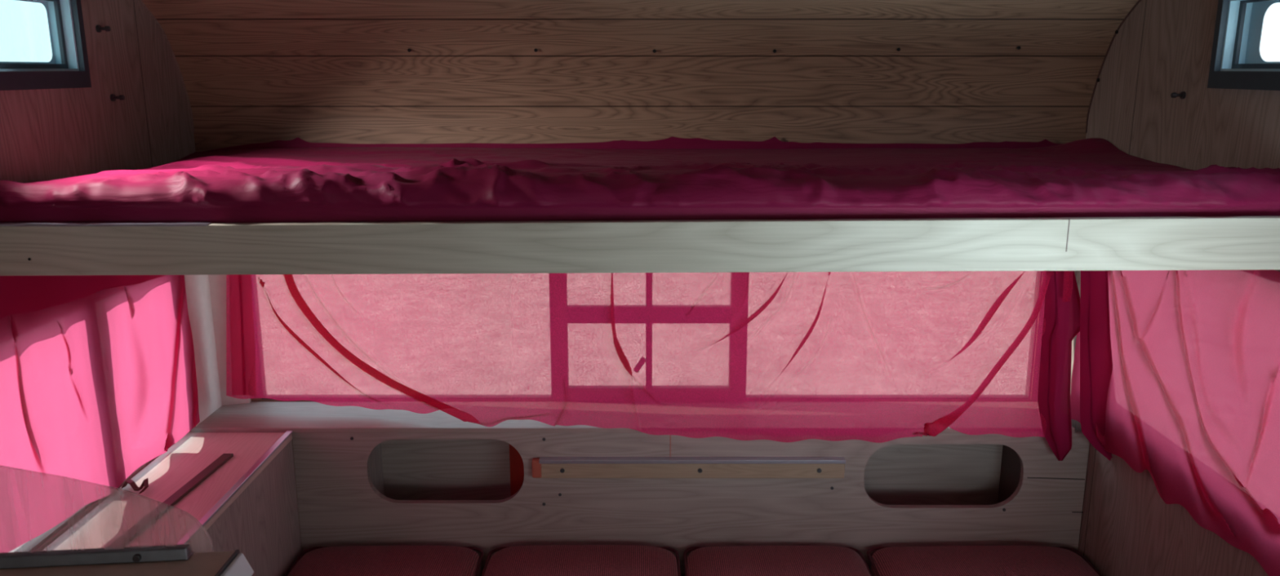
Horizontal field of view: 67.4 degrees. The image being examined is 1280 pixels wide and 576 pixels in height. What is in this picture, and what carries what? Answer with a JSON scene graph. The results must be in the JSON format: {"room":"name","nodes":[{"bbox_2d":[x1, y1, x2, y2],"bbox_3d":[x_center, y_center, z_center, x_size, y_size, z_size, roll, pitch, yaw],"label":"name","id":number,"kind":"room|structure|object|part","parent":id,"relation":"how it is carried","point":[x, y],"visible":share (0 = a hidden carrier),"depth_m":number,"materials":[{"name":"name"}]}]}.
{"room":"camper van interior","nodes":[
{"label":"camper van interior","id":0,"kind":"room"},
{"bbox_2d":[0,0,195,551],"bbox_3d":[-0.990,0.473,0.288,0.030,1.850,3.950,0,13,0],"label":"wall","id":1,"kind":"structure","parent":0,"point":[46,134],"depth_m":1.76,"materials":[{"name":"brown wood"}]},
{"bbox_2d":[0,0,91,90],"bbox_3d":[-0.989,-0.367,1.341,0.052,0.203,0.782,0,13,0],"label":"window","id":2,"kind":"structure","parent":1,"relation":"in","point":[68,65],"depth_m":1.64,"materials":[{"name":"plastic"}]},
{"bbox_3d":[-0.992,-0.363,1.332,0.006,0.115,0.650,0,13,0],"label":"sash","id":3,"kind":"part","parent":2,"relation":"part of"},
{"bbox_2d":[13,499,97,552],"bbox_3d":[-0.990,0.253,1.505,0.022,0.363,0.430,0,13,0],"label":"window","id":4,"kind":"structure","parent":1,"relation":"in","point":[33,544],"depth_m":1.59,"materials":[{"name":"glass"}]},
{"bbox_2d":[0,275,199,552],"bbox_3d":[-0.953,0.168,1.637,0.027,0.463,0.856,0,13,0],"label":"curtain","id":5,"kind":"object","parent":1,"relation":"hanging from","point":[98,376],"visible":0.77,"depth_m":1.66,"materials":[{"name":"fabric"}]},
{"bbox_2d":[95,25,111,32],"bbox_3d":[-0.964,-0.466,1.726,0.022,0.013,0.013,0,13,0],"label":"handle","id":6,"kind":"object","parent":1,"relation":"attached to","point":[98,28],"visible":1,"depth_m":1.72,"materials":[{"name":"metal"}]},
{"bbox_2d":[110,93,124,101],"bbox_3d":[-0.964,-0.352,1.773,0.022,0.013,0.013,0,13,0],"label":"handle","id":7,"kind":"object","parent":1,"relation":"attached to","point":[113,97],"visible":1,"depth_m":1.77,"materials":[{"name":"metal"}]},
{"bbox_2d":[138,0,194,133],"bbox_3d":[-0.974,-0.447,1.599,0.002,0.433,0.923,0,13,0],"label":"trim","id":8,"kind":"structure","parent":1,"relation":"attached to","point":[140,1],"depth_m":2.01,"materials":[{"name":"brown wood"}]},
{"bbox_2d":[184,275,251,426],"bbox_3d":[-0.940,0.041,2.102,0.069,0.494,0.159,0,13,0],"label":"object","id":9,"kind":"structure","parent":1,"relation":"attached to","point":[206,295],"depth_m":2.14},
{"bbox_2d":[141,0,1138,132],"bbox_3d":[0.000,-0.142,0.142,1.950,0.486,3.941,0,13,0],"label":"ceiling","id":10,"kind":"structure","parent":0,"point":[245,65],"depth_m":2.02,"materials":[{"name":"brown wood"}]},
{"bbox_2d":[193,132,1086,575],"bbox_3d":[0.000,0.296,2.258,1.950,1.314,0.030,0,13,0],"label":"wall","id":11,"kind":"structure","parent":0,"point":[204,141],"depth_m":2.10,"materials":[{"name":"brown wood"}]},
{"bbox_2d":[189,401,1089,573],"bbox_3d":[0.001,0.451,2.189,1.949,0.345,0.171,0,13,0],"label":"panel","id":12,"kind":"object","parent":11,"relation":"attached to","point":[365,477],"visible":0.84,"depth_m":2.12,"materials":[{"name":"wood"}]},
{"bbox_2d":[532,457,845,478],"bbox_3d":[0.105,0.391,2.080,0.676,0.045,0.020,0,13,0],"label":"rail","id":13,"kind":"object","parent":12,"relation":"attached to","point":[542,467],"visible":1,"depth_m":2.08,"materials":[{"name":"brown wood"}]},
{"bbox_2d":[0,216,1279,275],"bbox_3d":[0.000,-0.144,1.751,1.948,0.086,0.759,0,13,0],"label":"bunk","id":14,"kind":"object","parent":11,"relation":"attached to","point":[1175,242],"visible":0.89,"depth_m":1.38,"materials":[{"name":"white wood"}]},
{"bbox_2d":[0,136,1279,223],"bbox_3d":[0.000,-0.201,1.733,1.944,0.108,0.756,0,13,0],"label":"mattress","id":15,"kind":"object","parent":14,"relation":"on","point":[295,180],"visible":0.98,"depth_m":1.39,"materials":[{"name":"pink"}]},
{"bbox_2d":[226,271,1079,461],"bbox_3d":[-0.013,0.140,2.021,1.850,0.452,0.098,1,13,5],"label":"curtain","id":16,"kind":"object","parent":11,"relation":"hanging from","point":[791,357],"visible":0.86,"depth_m":2.01,"materials":[{"name":"fabric"}]},
{"bbox_2d":[1070,0,1279,575],"bbox_3d":[0.990,0.473,0.288,0.030,1.850,3.950,0,13,0],"label":"wall","id":17,"kind":"structure","parent":0,"point":[1162,48],"depth_m":1.79,"materials":[{"name":"brown wood"}]},
{"bbox_2d":[1085,0,1141,133],"bbox_3d":[0.974,-0.447,1.599,0.004,0.433,0.923,0,13,0],"label":"trim","id":18,"kind":"structure","parent":17,"relation":"attached to","point":[1139,1],"depth_m":2.01,"materials":[{"name":"brown wood"}]},
{"bbox_2d":[1070,270,1279,575],"bbox_3d":[0.942,0.199,1.608,0.143,0.513,1.005,0,13,0],"label":"curtain","id":19,"kind":"object","parent":17,"relation":"hanging from","point":[1175,375],"visible":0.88,"depth_m":1.65,"materials":[{"name":"fabric"}]},
{"bbox_2d":[1170,91,1186,98],"bbox_3d":[0.964,-0.346,1.721,0.022,0.013,0.013,0,13,0],"label":"handle","id":20,"kind":"object","parent":17,"relation":"attached to","point":[1183,95],"visible":1,"depth_m":1.72,"materials":[{"name":"metal"}]},
{"bbox_2d":[1207,0,1279,90],"bbox_3d":[0.989,-0.355,1.300,0.052,0.197,0.725,0,13,0],"label":"window","id":21,"kind":"structure","parent":17,"relation":"in","point":[1237,62],"depth_m":1.58,"materials":[{"name":"grey metal"}]},
{"bbox_3d":[0.992,-0.354,1.304,0.006,0.109,0.593,0,13,0],"label":"sash","id":22,"kind":"part","parent":21,"relation":"part of","materials":[{"name":"grey metal"}]},
{"bbox_3d":[0.000,1.392,0.483,2.010,0.030,3.980,0,13,0],"label":"floor","id":23,"kind":"structure","parent":0,"visible":0},
{"bbox_2d":[0,544,253,575],"bbox_3d":[-0.690,0.749,0.804,0.564,1.081,0.633,0,13,0],"label":"countertop","id":24,"kind":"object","parent":23,"relation":"on","point":[175,560],"visible":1,"depth_m":0.99,"materials":[{"name":"laminate"}]},
{"bbox_2d":[42,431,302,575],"bbox_3d":[-0.860,0.751,1.664,0.226,0.691,0.989,0,13,0],"label":"base cabinet","id":25,"kind":"object","parent":23,"relation":"on","point":[209,491],"visible":0.88,"depth_m":1.83,"materials":[{"name":"wood"}]},
{"bbox_2d":[121,478,148,494],"bbox_3d":[-0.933,0.364,1.783,0.055,0.014,0.035,7,15,27],"label":"strap","id":26,"kind":"object","parent":25,"relation":"on","point":[145,482],"visible":1,"depth_m":1.78,"materials":[{"name":"brown leather"}]},
{"bbox_3d":[0.113,0.884,1.930,1.719,0.313,0.528,0,13,0],"label":"bench","id":27,"kind":"object","parent":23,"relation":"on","visible":0},
{"bbox_2d":[284,545,484,575],"bbox_3d":[-0.541,0.659,1.899,0.400,0.130,0.479,0,13,0],"label":"seat cushion","id":28,"kind":"object","parent":27,"relation":"on","point":[383,560],"visible":1,"depth_m":2.02,"materials":[{"name":"red fabric"}]},
{"bbox_2d":[481,545,680,575],"bbox_3d":[-0.123,0.659,1.899,0.416,0.127,0.479,0,13,0],"label":"seat cushion","id":29,"kind":"object","parent":27,"relation":"on","point":[524,560],"visible":1,"depth_m":2.02,"materials":[{"name":"red fabric"}]},
{"bbox_2d":[683,546,871,575],"bbox_3d":[0.290,0.660,1.899,0.390,0.128,0.479,0,13,0],"label":"seat cushion","id":30,"kind":"object","parent":27,"relation":"on","point":[717,561],"visible":1,"depth_m":2.02,"materials":[{"name":"red fabric"}]},
{"bbox_2d":[866,545,1102,575],"bbox_3d":[0.730,0.659,1.899,0.469,0.131,0.479,0,13,0],"label":"seat cushion","id":31,"kind":"object","parent":27,"relation":"on","point":[996,560],"visible":0.99,"depth_m":2.02,"materials":[{"name":"red fabric"}]},
{"label":"outside","id":32,"kind":"structure","parent":0,"visible":0},
{"bbox_2d":[8,543,24,552],"bbox_3d":[0.000,1.876,0.430,60.000,0.050,60.000,0,13,0],"label":"ground","id":33,"kind":"structure","parent":32,"point":[16,548],"depth_m":3.89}
]}

